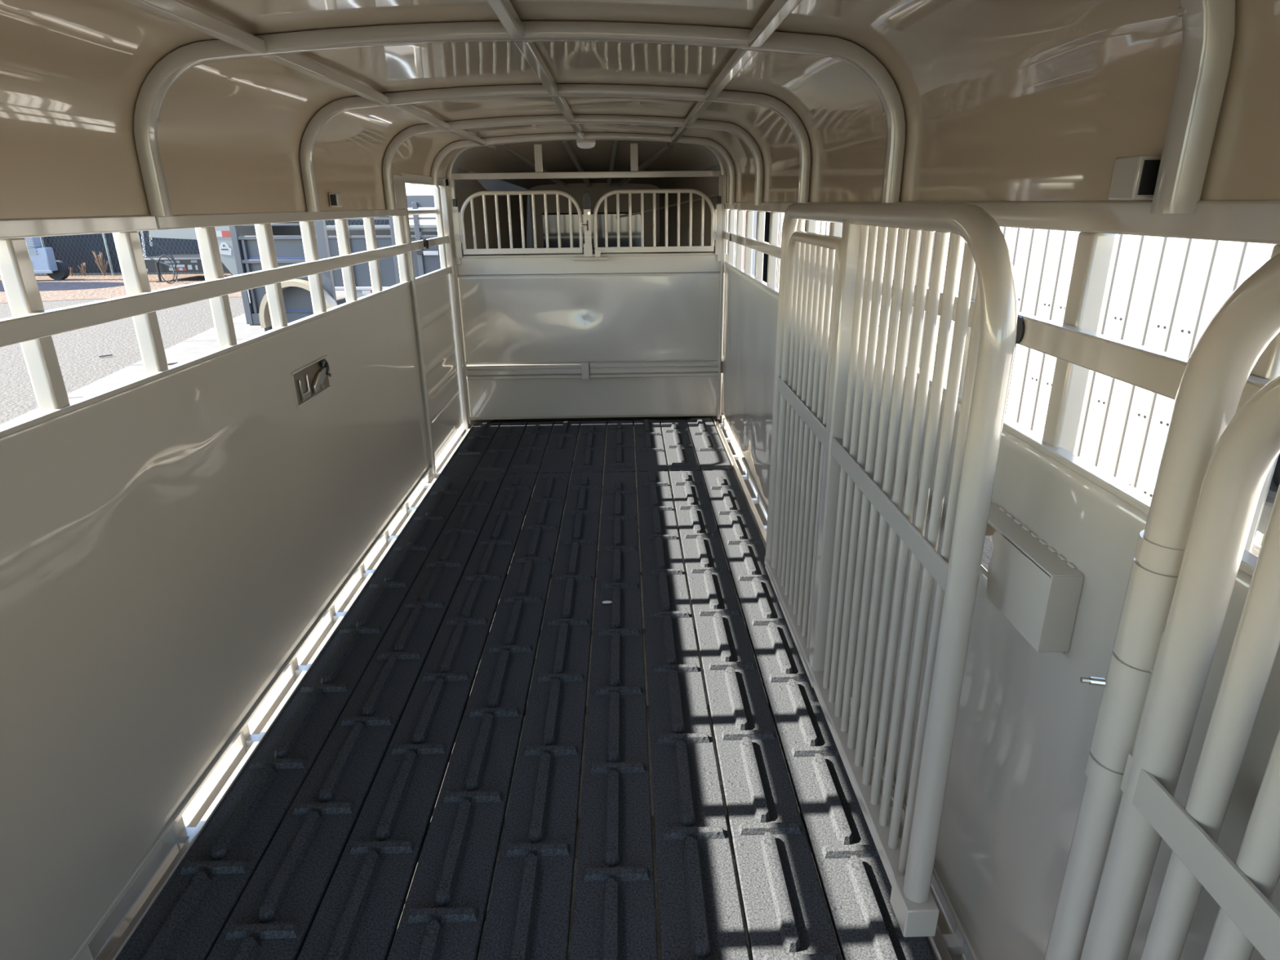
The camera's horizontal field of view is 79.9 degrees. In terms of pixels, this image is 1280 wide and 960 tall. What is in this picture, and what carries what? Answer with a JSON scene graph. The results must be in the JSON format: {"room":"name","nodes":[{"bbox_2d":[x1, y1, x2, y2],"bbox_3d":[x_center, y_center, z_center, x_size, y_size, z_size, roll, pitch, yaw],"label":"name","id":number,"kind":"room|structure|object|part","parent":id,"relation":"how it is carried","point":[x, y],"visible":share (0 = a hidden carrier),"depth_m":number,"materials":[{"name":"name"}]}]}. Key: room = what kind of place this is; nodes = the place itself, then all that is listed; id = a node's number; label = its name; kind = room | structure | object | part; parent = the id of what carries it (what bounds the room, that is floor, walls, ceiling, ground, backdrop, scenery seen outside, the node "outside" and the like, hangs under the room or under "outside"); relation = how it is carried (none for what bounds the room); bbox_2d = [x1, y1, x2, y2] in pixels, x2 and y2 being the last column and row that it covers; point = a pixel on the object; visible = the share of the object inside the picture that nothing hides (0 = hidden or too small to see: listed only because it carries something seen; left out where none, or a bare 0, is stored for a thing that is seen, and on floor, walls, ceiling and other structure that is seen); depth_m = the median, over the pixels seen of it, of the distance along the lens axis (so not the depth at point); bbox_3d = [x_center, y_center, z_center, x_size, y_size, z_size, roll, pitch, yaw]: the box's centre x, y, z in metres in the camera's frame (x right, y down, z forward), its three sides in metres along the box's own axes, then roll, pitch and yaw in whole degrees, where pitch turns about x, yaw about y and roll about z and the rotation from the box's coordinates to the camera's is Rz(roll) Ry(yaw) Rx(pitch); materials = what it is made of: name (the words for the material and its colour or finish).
{"room":"cargo space","nodes":[
{"label":"cargo space","id":0,"kind":"room"},
{"bbox_2d":[0,208,431,959],"bbox_3d":[-1.234,0.367,1.468,0.072,1.634,6.361,-1,20,-1],"label":"wall","id":1,"kind":"structure","parent":0,"point":[174,538],"depth_m":1.97,"materials":[{"name":"white metal"}]},
{"bbox_3d":[-1.214,0.023,0.077,0.050,0.037,3.980,-1,20,-1],"label":"rail","id":2,"kind":"part","parent":1,"relation":"part of","materials":[{"name":"beige metal"}]},
{"bbox_3d":[-1.248,0.396,1.440,0.040,1.600,0.048,-1,20,-1],"label":"post","id":3,"kind":"part","parent":1,"relation":"part of","materials":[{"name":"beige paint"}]},
{"bbox_3d":[-1.257,0.265,1.800,0.040,1.600,0.048,-1,20,-1],"label":"post","id":4,"kind":"part","parent":1,"relation":"part of","materials":[{"name":"white metal"}]},
{"bbox_3d":[-1.265,0.134,2.161,0.040,1.600,0.048,-1,20,-1],"label":"post","id":5,"kind":"part","parent":1,"relation":"part of","materials":[{"name":"white metal"}]},
{"bbox_3d":[-1.218,-0.207,1.257,0.028,0.047,6.355,-1,20,-1],"label":"rail","id":6,"kind":"part","parent":1,"relation":"part of","materials":[{"name":"white metal"}]},
{"bbox_3d":[-1.273,0.003,2.522,0.040,1.600,0.048,-1,20,-1],"label":"post","id":7,"kind":"part","parent":1,"relation":"part of","materials":[{"name":"white metal"}]},
{"bbox_3d":[-1.281,-1.061,3.066,0.050,0.035,2.370,-1,20,-1],"label":"rail","id":8,"kind":"part","parent":1,"relation":"part of","materials":[{"name":"beige metal"}]},
{"bbox_2d":[88,422,475,959],"bbox_3d":[-1.230,0.892,2.265,0.129,0.104,7.500,-1,20,-1],"label":"trim","id":9,"kind":"structure","parent":1,"relation":"attached to","point":[116,931],"depth_m":2.30,"materials":[{"name":"beige paint"}]},
{"bbox_3d":[-1.281,-0.128,2.883,0.040,1.600,0.048,-1,20,-1],"label":"post","id":10,"kind":"part","parent":1,"relation":"part of","materials":[{"name":"beige metal"}]},
{"bbox_2d":[291,355,332,408],"bbox_3d":[-1.254,-0.383,2.940,0.031,0.132,0.340,-1,20,-1],"label":"slam latch","id":11,"kind":"object","parent":1,"relation":"attached to","point":[309,381],"visible":1,"depth_m":2.93,"materials":[{"name":"beige paint"}]},
{"bbox_3d":[-1.253,-0.395,2.994,0.014,0.083,0.150,-1,20,-1],"label":"lever","id":12,"kind":"part","parent":11,"relation":"part of","materials":[{"name":"silver metal"}]},
{"bbox_3d":[-1.289,-0.259,3.244,0.040,1.600,0.048,-1,20,-1],"label":"post","id":13,"kind":"part","parent":1,"relation":"part of","materials":[{"name":"beige metal"}]},
{"bbox_3d":[-1.297,-0.390,3.605,0.040,1.600,0.048,-1,20,-1],"label":"post","id":14,"kind":"part","parent":1,"relation":"part of","materials":[{"name":"beige metal"}]},
{"bbox_3d":[-1.305,-0.521,3.966,0.040,1.600,0.048,-1,20,-1],"label":"post","id":15,"kind":"part","parent":1,"relation":"part of","materials":[{"name":"beige metal"}]},
{"bbox_3d":[-1.316,-0.693,4.440,0.040,1.600,0.048,-1,20,-1],"label":"post","id":16,"kind":"part","parent":1,"relation":"part of","materials":[{"name":"white metal"}]},
{"bbox_2d":[391,172,471,477],"bbox_3d":[-1.298,-0.997,4.850,0.060,1.750,1.350,-1,20,-1],"label":"door frame","id":17,"kind":"structure","parent":1,"relation":"attached to","point":[398,181],"depth_m":4.70,"materials":[{"name":"beige paint"}]},
{"bbox_3d":[-1.285,-1.527,4.047,0.030,0.166,0.202,-1,20,-1],"label":"header plate","id":18,"kind":"part","parent":17,"relation":"part of","materials":[{"name":"beige paint"}]},
{"bbox_3d":[-1.296,-0.841,4.435,0.047,1.740,0.047,-1,20,-1],"label":"door post","id":19,"kind":"part","parent":17,"relation":"part of","materials":[{"name":"white metal"}]},
{"bbox_3d":[-1.314,-1.210,5.437,0.045,1.750,0.100,-1,20,-1],"label":"door post","id":20,"kind":"part","parent":17,"relation":"part of","materials":[{"name":"white metal"}]},
{"bbox_2d":[408,186,462,460],"bbox_3d":[-1.315,-1.024,4.919,0.073,1.635,1.001,-1,20,-1],"label":"door","id":21,"kind":"structure","parent":1,"relation":"in","point":[433,288],"depth_m":5.00,"materials":[{"name":"beige paint"}]},
{"bbox_3d":[-1.308,-1.477,4.755,0.025,0.047,1.000,-1,20,-1],"label":"rail","id":22,"kind":"part","parent":21,"relation":"part of","materials":[{"name":"beige metal"}]},
{"bbox_3d":[-1.303,-0.767,5.008,0.015,1.090,0.990,-1,20,-1],"label":"panel","id":23,"kind":"part","parent":21,"relation":"part of","materials":[{"name":"beige paint"}]},
{"bbox_2d":[0,290,462,958],"bbox_3d":[-4.802,-2.008,11.593,4.600,0.062,24.665,-4,20,-10],"label":"ground concrete","id":24,"kind":"structure","parent":0,"point":[202,343],"depth_m":11.00,"materials":[{"name":"grey concrete"}]},
{"bbox_2d":[148,220,337,331],"bbox_3d":[-5.566,-3.054,11.146,2.653,2.250,1.080,1,20,4],"label":"trailer","id":25,"kind":"object","parent":24,"relation":"on","point":[238,247],"visible":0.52,"depth_m":10.79,"materials":[{"name":"grey paint"}]},
{"bbox_3d":[-6.317,-3.413,10.765,1.200,1.198,0.040,1,20,4],"label":"nose panel","id":26,"kind":"part","parent":25,"relation":"part of","materials":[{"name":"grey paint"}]},
{"bbox_3d":[-5.671,-3.120,10.821,0.090,1.800,0.080,1,20,4],"label":"corner post","id":27,"kind":"part","parent":25,"relation":"part of","materials":[{"name":"grey metal"}]},
{"bbox_3d":[-6.259,-3.685,11.515,1.200,1.200,0.040,1,20,4],"label":"nose panel","id":28,"kind":"part","parent":25,"relation":"part of","materials":[{"name":"grey paint"}]},
{"bbox_3d":[-5.423,-2.090,11.198,0.080,0.400,0.080,1,20,4],"label":"jack leg","id":29,"kind":"part","parent":25,"relation":"part of","materials":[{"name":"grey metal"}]},
{"bbox_3d":[-5.058,-3.546,10.612,1.150,0.030,0.050,1,20,4],"label":"rail","id":30,"kind":"part","parent":25,"relation":"part of","materials":[{"name":"grey metal"}]},
{"bbox_3d":[-5.056,-3.387,10.670,1.150,0.050,0.050,1,20,4],"label":"rail","id":31,"kind":"part","parent":25,"relation":"part of","materials":[{"name":"grey metal"}]},
{"bbox_3d":[-5.053,-3.086,10.780,1.150,0.050,0.050,1,20,4],"label":"rail","id":32,"kind":"part","parent":25,"relation":"part of","materials":[{"name":"grey metal"}]},
{"bbox_3d":[-5.044,-2.334,11.053,1.150,0.150,0.050,1,20,4],"label":"rail","id":33,"kind":"part","parent":25,"relation":"part of","materials":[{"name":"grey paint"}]},
{"bbox_3d":[-5.046,-2.837,10.913,1.150,1.190,0.010,1,20,4],"label":"panel","id":34,"kind":"part","parent":25,"relation":"part of","materials":[{"name":"grey paint"}]},
{"bbox_3d":[-4.420,-3.100,10.725,0.120,1.800,0.090,1,20,4],"label":"corner post","id":35,"kind":"part","parent":25,"relation":"part of","materials":[{"name":"white metal"}]},
{"bbox_2d":[325,195,440,297],"bbox_3d":[-4.681,-4.990,16.331,5.200,2.030,2.120,1,20,6],"label":"trailer","id":36,"kind":"object","parent":24,"relation":"on","point":[425,260],"visible":0.19,"depth_m":15.49,"materials":[{"name":"grey paint"}]},
{"bbox_3d":[-4.778,-3.930,15.658,5.200,0.060,0.100,1,20,6],"label":"rail","id":37,"kind":"part","parent":36,"relation":"part of","materials":[{"name":"grey metal"}]},
{"bbox_3d":[-4.789,-5.064,15.263,5.200,0.060,0.050,1,20,6],"label":"rail","id":38,"kind":"part","parent":36,"relation":"part of","materials":[{"name":"grey metal"}]},
{"bbox_3d":[-4.787,-4.880,15.329,5.200,0.050,0.050,1,20,6],"label":"rail","id":39,"kind":"part","parent":36,"relation":"part of","materials":[{"name":"grey metal"}]},
{"bbox_3d":[-4.791,-5.204,15.211,5.200,0.040,0.050,1,20,6],"label":"rail","id":40,"kind":"part","parent":36,"relation":"part of","materials":[{"name":"beige metal"}]},
{"bbox_3d":[-4.779,-4.425,15.526,5.200,0.960,0.030,1,20,6],"label":"panel","id":41,"kind":"part","parent":36,"relation":"part of","materials":[{"name":"grey paint"}]},
{"bbox_3d":[-4.934,-4.731,15.406,0.100,1.620,0.080,1,20,6],"label":"post","id":42,"kind":"part","parent":36,"relation":"part of","materials":[{"name":"grey metal"}]},
{"bbox_3d":[-4.437,-4.718,15.354,0.100,1.620,0.080,1,20,6],"label":"post","id":43,"kind":"part","parent":36,"relation":"part of","materials":[{"name":"grey metal"}]},
{"bbox_3d":[-4.416,-4.578,15.349,0.150,0.080,0.020,1,20,6],"label":"latch plate","id":44,"kind":"part","parent":36,"relation":"part of","materials":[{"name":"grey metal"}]},
{"bbox_3d":[-4.791,-5.511,15.132,5.200,0.230,0.030,1,20,6],"label":"panel","id":45,"kind":"part","parent":36,"relation":"part of","materials":[{"name":"grey paint"}]},
{"bbox_3d":[-4.137,-5.032,15.257,1.100,0.130,0.005,1,20,6],"label":"tread plate","id":46,"kind":"part","parent":36,"relation":"part of","materials":[{"name":"grey paint"}]},
{"bbox_3d":[-4.189,-4.546,15.314,0.310,0.080,0.020,1,20,6],"label":"latch handle","id":47,"kind":"part","parent":36,"relation":"part of","materials":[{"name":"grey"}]},
{"bbox_2d":[115,417,933,959],"bbox_3d":[-0.270,0.834,2.262,1.792,0.050,7.495,-1,20,-1],"label":"floor","id":48,"kind":"structure","parent":0,"point":[313,851],"depth_m":2.26,"materials":[{"name":"black rubber"}]},
{"bbox_2d":[602,600,612,604],"bbox_3d":[-0.135,0.503,3.143,0.044,0.006,0.024,-1,20,-1],"label":"paper scrap","id":49,"kind":"object","parent":48,"relation":"on","point":[603,602],"visible":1,"depth_m":3.14,"materials":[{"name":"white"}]},
{"bbox_2d":[417,424,811,861],"bbox_3d":[-0.265,0.896,2.315,1.800,0.100,7.390,-1,20,-1],"label":"ridges","id":50,"kind":"object","parent":48,"relation":"attached to","point":[642,594],"visible":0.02,"depth_m":2.98,"materials":[{"name":"black rubber"}]},
{"bbox_2d":[796,219,804,231],"bbox_3d":[0.576,-0.263,3.049,0.076,1.500,0.076,-1,20,-1],"label":"post","id":51,"kind":"object","parent":48,"relation":"on","point":[800,224],"visible":0.02,"depth_m":2.80,"materials":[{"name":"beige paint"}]},
{"bbox_2d":[764,202,1017,937],"bbox_3d":[0.562,-0.018,2.178,0.068,1.454,1.742,-1,20,-1],"label":"gate","id":52,"kind":"object","parent":51,"relation":"attached to","point":[799,429],"visible":1,"depth_m":1.74,"materials":[{"name":"white metal"}]},
{"bbox_3d":[0.553,-0.140,2.582,0.035,1.319,0.711,-1,20,-1],"label":"slide frame","id":53,"kind":"part","parent":52,"relation":"part of","materials":[{"name":"beige paint"}]},
{"bbox_3d":[0.569,0.626,2.421,0.052,0.037,1.710,-1,20,-1],"label":"rail","id":54,"kind":"part","parent":52,"relation":"part of","materials":[{"name":"white metal"}]},
{"bbox_3d":[0.561,-0.031,2.217,0.044,1.382,0.048,-1,20,-1],"label":"post","id":55,"kind":"part","parent":52,"relation":"part of","materials":[{"name":"white metal"}]},
{"bbox_2d":[1044,253,1279,959],"bbox_3d":[0.585,0.625,0.551,0.085,1.536,0.980,-1,20,-1],"label":"pipe","id":56,"kind":"object","parent":48,"relation":"on","point":[1216,373],"visible":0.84,"depth_m":0.83,"materials":[{"name":"white metal"}]},
{"bbox_2d":[1080,375,1279,959],"bbox_3d":[0.601,0.686,0.386,0.052,1.354,1.258,-1,20,-1],"label":"gate","id":57,"kind":"object","parent":56,"relation":"attached to","point":[1239,464],"visible":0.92,"depth_m":0.77,"materials":[{"name":"white metal"}]},
{"bbox_3d":[0.586,0.260,0.876,0.016,0.200,0.045,-1,20,-1],"label":"weld plate","id":58,"kind":"part","parent":57,"relation":"part of","materials":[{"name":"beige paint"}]},
{"bbox_2d":[448,140,728,428],"bbox_3d":[-0.369,-1.579,6.162,1.980,2.110,1.526,-1,20,-1],"label":"wall","id":59,"kind":"structure","parent":0,"point":[624,335],"depth_m":5.60,"materials":[{"name":"white metal"}]},
{"bbox_3d":[-1.287,-1.784,5.288,0.055,0.570,0.030,-1,20,-1],"label":"corner post","id":60,"kind":"part","parent":59,"relation":"part of","materials":[{"name":"beige metal"}]},
{"bbox_2d":[451,199,462,257],"bbox_3d":[-1.256,-1.734,5.274,0.058,0.385,0.031,3,20,9],"label":"hinge plate","id":61,"kind":"object","parent":59,"relation":"attached to","point":[455,214],"visible":1,"depth_m":5.26,"materials":[{"name":"beige paint"}]},
{"bbox_2d":[459,190,583,254],"bbox_3d":[-0.816,-1.772,5.260,0.841,0.413,0.028,-1,20,-1],"label":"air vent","id":62,"kind":"object","parent":59,"relation":"in","point":[548,250],"visible":1,"depth_m":5.26,"materials":[{"name":"beige metal"}]},
{"bbox_3d":[-0.814,-1.596,5.324,0.829,0.038,0.028,-1,20,-1],"label":"rail","id":63,"kind":"part","parent":62,"relation":"part of","materials":[{"name":"beige metal"}]},
{"bbox_3d":[-0.855,-0.797,5.644,0.845,0.113,0.028,-1,20,-1],"label":"slider rail","id":64,"kind":"part","parent":59,"relation":"part of","materials":[{"name":"beige metal"}]},
{"bbox_3d":[-0.686,-2.173,5.162,0.052,0.175,0.030,-1,20,-1],"label":"stub post","id":65,"kind":"part","parent":59,"relation":"part of","materials":[{"name":"beige metal"}]},
{"bbox_3d":[-0.355,-1.586,5.391,1.865,0.016,0.050,-1,20,-1],"label":"sill","id":66,"kind":"part","parent":59,"relation":"part of","materials":[{"name":"beige paint"}]},
{"bbox_2d":[542,212,640,248],"bbox_3d":[-0.409,-2.164,6.652,0.867,0.309,0.019,-1,20,-1],"label":"window","id":67,"kind":"structure","parent":59,"relation":"in","point":[552,217],"depth_m":6.65,"materials":[{"name":"clear glass"}]},
{"bbox_3d":[-0.352,-1.164,5.543,1.924,0.639,0.024,-1,20,-1],"label":"panel","id":68,"kind":"part","parent":59,"relation":"part of","materials":[{"name":"beige paint"}]},
{"bbox_3d":[-0.346,-0.628,5.737,1.924,0.330,0.010,-1,20,-1],"label":"panel","id":69,"kind":"part","parent":59,"relation":"part of","materials":[{"name":"beige paint"}]},
{"bbox_3d":[-0.039,-2.184,5.173,0.052,0.175,0.030,-1,20,-1],"label":"stub post","id":70,"kind":"part","parent":59,"relation":"part of","materials":[{"name":"beige metal"}]},
{"bbox_2d":[573,188,715,261],"bbox_3d":[0.029,-1.757,5.267,0.983,0.465,0.061,-1,20,-1],"label":"gate","id":71,"kind":"object","parent":59,"relation":"in","point":[678,248],"depth_m":5.27,"materials":[{"name":"beige metal"}]},
{"bbox_3d":[-0.362,-1.703,5.263,0.058,0.315,0.008,-1,20,-1],"label":"latch plate","id":72,"kind":"part","parent":71,"relation":"part of","materials":[{"name":"beige paint"}]},
{"bbox_3d":[-0.345,-1.744,5.258,0.235,0.454,0.052,-1,20,-1],"label":"grille latch","id":73,"kind":"part","parent":71,"relation":"part of","materials":[{"name":"metal"}]},
{"bbox_3d":[-0.343,-1.547,5.342,0.235,0.028,0.029,-1,20,-1],"label":"latch rod","id":74,"kind":"part","parent":71,"relation":"part of","materials":[{"name":"beige paint"}]},
{"bbox_3d":[0.100,-1.612,5.339,0.831,0.038,0.028,-1,20,-1],"label":"rail","id":75,"kind":"part","parent":71,"relation":"part of","materials":[{"name":"beige metal"}]},
{"bbox_3d":[0.110,-0.814,5.660,0.955,0.113,0.028,-1,20,-1],"label":"slider rail","id":76,"kind":"part","parent":59,"relation":"part of","materials":[{"name":"beige metal"}]},
{"bbox_2d":[714,195,722,254],"bbox_3d":[0.539,-1.765,5.303,0.058,0.385,0.031,-5,20,-11],"label":"hinge plate","id":77,"kind":"object","parent":59,"relation":"attached to","point":[718,211],"visible":1,"depth_m":5.29,"materials":[{"name":"beige paint"}]},
{"bbox_3d":[0.568,-1.814,5.313,0.055,0.570,0.040,-1,20,-1],"label":"corner post","id":78,"kind":"part","parent":59,"relation":"part of","materials":[{"name":"beige metal"}]},
{"bbox_2d":[0,297,1260,959],"bbox_3d":[-10.638,-4.718,19.331,100.000,0.100,100.000,-1,20,-1],"label":"ground","id":79,"kind":"structure","parent":0,"point":[78,351],"depth_m":10.65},
{"bbox_2d":[98,354,112,357],"bbox_3d":[-7.652,-1.782,10.940,0.163,0.025,0.030,-16,25,-36],"label":"stick","id":80,"kind":"object","parent":79,"relation":"on","point":[106,355],"visible":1,"depth_m":10.93,"materials":[{"name":"brown"}]},
{"bbox_2d":[0,273,241,303],"bbox_3d":[-21.002,-10.538,35.554,50.000,0.028,45.102,-1,20,-1],"label":"dirt","id":81,"kind":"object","parent":79,"relation":"on","point":[183,278],"visible":0.04,"depth_m":20.69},
{"bbox_2d":[24,236,70,279],"bbox_3d":[-18.568,-6.863,22.488,2.720,1.950,0.630,-1,20,-1],"label":"trailer","id":82,"kind":"object","parent":81,"relation":"on","point":[43,260],"visible":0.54,"depth_m":22.44,"materials":[{"name":"grey paint"}]},
{"bbox_3d":[-18.642,-6.488,22.527,2.560,0.680,0.350,-1,20,-1],"label":"panel","id":83,"kind":"part","parent":82,"relation":"part of","materials":[{"name":"grey paint"}]},
{"bbox_2d":[0,281,124,291],"bbox_3d":[-17.578,-5.340,21.097,6.759,0.014,2.529,2,20,7],"label":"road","id":84,"kind":"structure","parent":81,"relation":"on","point":[42,286],"depth_m":21.08,"materials":[{"name":"grey asphalt"}]},
{"bbox_2d":[68,266,72,276],"bbox_3d":[-17.886,-6.536,23.986,0.172,0.305,0.095,-1,20,-1],"label":"weed","id":85,"kind":"object","parent":81,"relation":"on","point":[70,269],"visible":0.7,"depth_m":23.98,"materials":[{"name":"brown plant"}]},
{"bbox_2d":[77,262,86,275],"bbox_3d":[-17.468,-6.601,23.979,0.229,0.425,0.118,4,20,11],"label":"weed","id":86,"kind":"object","parent":81,"relation":"on","point":[82,268],"visible":1,"depth_m":23.96,"materials":[{"name":"brown plant"}]},
{"bbox_2d":[92,250,108,275],"bbox_3d":[-16.858,-6.790,23.959,0.440,0.781,0.204,-6,21,-14],"label":"weed","id":87,"kind":"object","parent":81,"relation":"on","point":[101,265],"visible":1,"depth_m":23.90,"materials":[{"name":"brown plant"}]},
{"bbox_2d":[137,231,177,284],"bbox_3d":[-13.379,-6.378,21.093,1.234,1.883,0.480,-1,20,-1],"label":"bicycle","id":88,"kind":"object","parent":81,"relation":"on","point":[139,232],"visible":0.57,"depth_m":20.97,"materials":[{"name":"grey paint"}]},
{"bbox_3d":[-13.561,-6.574,20.837,0.141,0.983,0.064,-1,20,-1],"label":"safety chain","id":89,"kind":"part","parent":88,"relation":"part of","materials":[{"name":"silver metal"}]},
{"bbox_3d":[-13.391,-6.902,20.818,0.140,0.650,0.140,-1,20,-1],"label":"coupler post","id":90,"kind":"part","parent":88,"relation":"part of","materials":[{"name":"grey metal"}]},
{"bbox_3d":[-13.364,-5.885,21.363,0.663,0.770,0.067,-11,23,-27],"label":"prop leg","id":91,"kind":"part","parent":88,"relation":"part of","materials":[{"name":"grey paint"}]},
{"bbox_2d":[143,253,233,282],"bbox_3d":[-12.855,-6.305,22.672,4.000,0.650,2.080,-1,20,0],"label":"flatbed trailer","id":92,"kind":"object","parent":81,"relation":"on","point":[192,263],"visible":0.33,"depth_m":21.89,"materials":[{"name":"grey metal"}]},
{"bbox_3d":[-13.733,-5.921,21.790,0.067,0.550,0.070,-1,20,0],"label":"jack post","id":93,"kind":"part","parent":92,"relation":"part of","materials":[{"name":"grey metal"}]},
{"bbox_3d":[-12.655,-6.143,21.912,3.600,0.360,0.060,-1,20,0],"label":"rail","id":94,"kind":"part","parent":92,"relation":"part of","materials":[{"name":"grey metal"}]},
{"bbox_2d":[0,194,413,275],"bbox_3d":[-19.805,-7.626,23.968,26.227,2.400,0.175,-1,20,-1],"label":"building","id":95,"kind":"structure","parent":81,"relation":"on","point":[74,251],"depth_m":24.18,"materials":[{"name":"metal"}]},
{"bbox_3d":[-18.765,-7.630,23.945,0.086,2.400,0.090,-1,20,-1],"label":"fence post","id":96,"kind":"part","parent":95,"relation":"part of","materials":[{"name":"silver metal"}]},
{"bbox_3d":[-16.816,-7.664,23.976,0.086,2.400,0.090,-1,20,-1],"label":"fence post","id":97,"kind":"part","parent":95,"relation":"part of","materials":[{"name":"silver metal"}]},
{"bbox_3d":[-19.752,-6.532,24.322,24.000,0.060,0.060,-1,20,-1],"label":"fence rail","id":98,"kind":"part","parent":95,"relation":"part of","materials":[{"name":"silver metal"}]},
{"bbox_2d":[726,208,1275,547],"bbox_3d":[5.458,-4.226,12.221,6.050,3.520,36.000,-3,20,-8],"label":"building","id":99,"kind":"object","parent":79,"relation":"on","point":[1162,293],"visible":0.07,"depth_m":5.58,"materials":[{"name":"beige"}]},
{"bbox_3d":[2.095,-4.608,14.960,0.170,2.400,0.430,-3,20,-8],"label":"door trim","id":100,"kind":"part","parent":99,"relation":"part of","materials":[{"name":"brown"}]},
{"bbox_3d":[2.391,-3.933,13.095,0.160,2.400,0.120,-3,20,-8],"label":"door trim","id":101,"kind":"part","parent":99,"relation":"part of","materials":[{"name":"brown"}]},
{"bbox_2d":[0,0,1279,218],"bbox_3d":[-0.284,-0.812,1.678,1.912,0.487,7.520,-1,20,-1],"label":"ceiling","id":102,"kind":"structure","parent":0,"point":[154,108],"depth_m":1.77,"materials":[{"name":"beige paint"}]},
{"bbox_2d":[576,139,595,148],"bbox_3d":[-0.336,-2.089,4.757,0.120,0.048,0.084,-1,20,-1],"label":"dome light","id":103,"kind":"object","parent":102,"relation":"attached to","point":[583,144],"visible":1,"depth_m":4.72,"materials":[{"name":"white plastic"}]},
{"bbox_2d":[720,200,1279,959],"bbox_3d":[0.700,0.134,2.033,0.075,1.645,7.500,-1,20,-1],"label":"wall","id":104,"kind":"structure","parent":0,"point":[1026,719],"depth_m":1.33,"materials":[{"name":"white metal"}]},
{"bbox_3d":[0.641,-1.103,5.504,0.040,1.600,0.048,-1,20,-1],"label":"post","id":105,"kind":"part","parent":104,"relation":"part of","materials":[{"name":"white metal"}]},
{"bbox_3d":[0.649,-0.971,5.142,0.040,1.600,0.048,-1,20,-1],"label":"post","id":106,"kind":"part","parent":104,"relation":"part of","materials":[{"name":"white metal"}]},
{"bbox_3d":[0.657,-0.838,4.776,0.040,1.600,0.048,-1,20,-1],"label":"post","id":107,"kind":"part","parent":104,"relation":"part of","materials":[{"name":"white metal"}]},
{"bbox_3d":[0.665,-0.705,4.409,0.040,1.600,0.048,-1,20,-1],"label":"post","id":108,"kind":"part","parent":104,"relation":"part of","materials":[{"name":"white metal"}]},
{"bbox_3d":[0.673,-0.572,4.043,0.040,1.600,0.048,-1,20,-1],"label":"post","id":109,"kind":"part","parent":104,"relation":"part of","materials":[{"name":"white metal"}]},
{"bbox_3d":[0.690,-0.306,3.309,0.040,1.600,0.048,-1,20,-1],"label":"post","id":110,"kind":"part","parent":104,"relation":"part of","materials":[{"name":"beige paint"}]},
{"bbox_3d":[0.698,-0.173,2.943,0.040,1.600,0.048,-1,20,-1],"label":"post","id":111,"kind":"part","parent":104,"relation":"part of","materials":[{"name":"white metal"}]},
{"bbox_2d":[713,417,973,959],"bbox_3d":[0.701,0.858,2.296,0.129,0.104,7.500,-1,20,-1],"label":"trim","id":112,"kind":"structure","parent":104,"relation":"attached to","point":[942,945],"depth_m":2.17,"materials":[{"name":"beige paint"}]},
{"bbox_3d":[0.714,0.093,2.210,0.040,1.600,0.048,-1,20,-1],"label":"post","id":113,"kind":"part","parent":104,"relation":"part of","materials":[{"name":"white metal"}]},
{"bbox_3d":[0.723,0.226,1.843,0.040,1.600,0.048,-1,20,-1],"label":"post","id":114,"kind":"part","parent":104,"relation":"part of","materials":[{"name":"white metal"}]},
{"bbox_2d":[985,523,995,542],"bbox_3d":[0.706,0.122,1.486,0.180,0.091,0.220,-1,20,-1],"label":"bolt","id":115,"kind":"object","parent":104,"relation":"attached to","point":[990,530],"visible":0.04,"depth_m":1.47,"materials":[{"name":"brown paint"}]},
{"bbox_3d":[0.674,-0.433,1.816,0.028,0.050,7.480,-1,20,-1],"label":"rail","id":116,"kind":"part","parent":104,"relation":"part of","materials":[{"name":"white metal"}]},
{"bbox_3d":[0.688,-0.615,1.750,0.050,0.045,7.480,-1,20,-1],"label":"rail","id":117,"kind":"part","parent":104,"relation":"part of","materials":[{"name":"beige metal"}]},
{"bbox_3d":[0.731,0.359,1.477,0.040,1.600,0.048,-1,20,-1],"label":"post","id":118,"kind":"part","parent":104,"relation":"part of","materials":[{"name":"white metal"}]},
{"bbox_2d":[986,503,1084,652],"bbox_3d":[0.675,0.163,1.370,0.055,0.143,0.304,-1,20,-1],"label":"box","id":119,"kind":"object","parent":104,"relation":"attached to","point":[1033,586],"visible":0.96,"depth_m":1.28,"materials":[{"name":"beige paint"}]},
{"bbox_3d":[0.739,0.492,1.110,0.040,1.600,0.048,-1,20,-1],"label":"post","id":120,"kind":"part","parent":104,"relation":"part of","materials":[{"name":"beige metal"}]},
{"bbox_2d":[1257,453,1279,533],"bbox_3d":[0.786,0.000,0.956,0.041,0.140,0.146,-1,20,-1],"label":"ring","id":121,"kind":"object","parent":104,"relation":"attached to","point":[1274,485],"visible":0.18,"depth_m":0.95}
]}

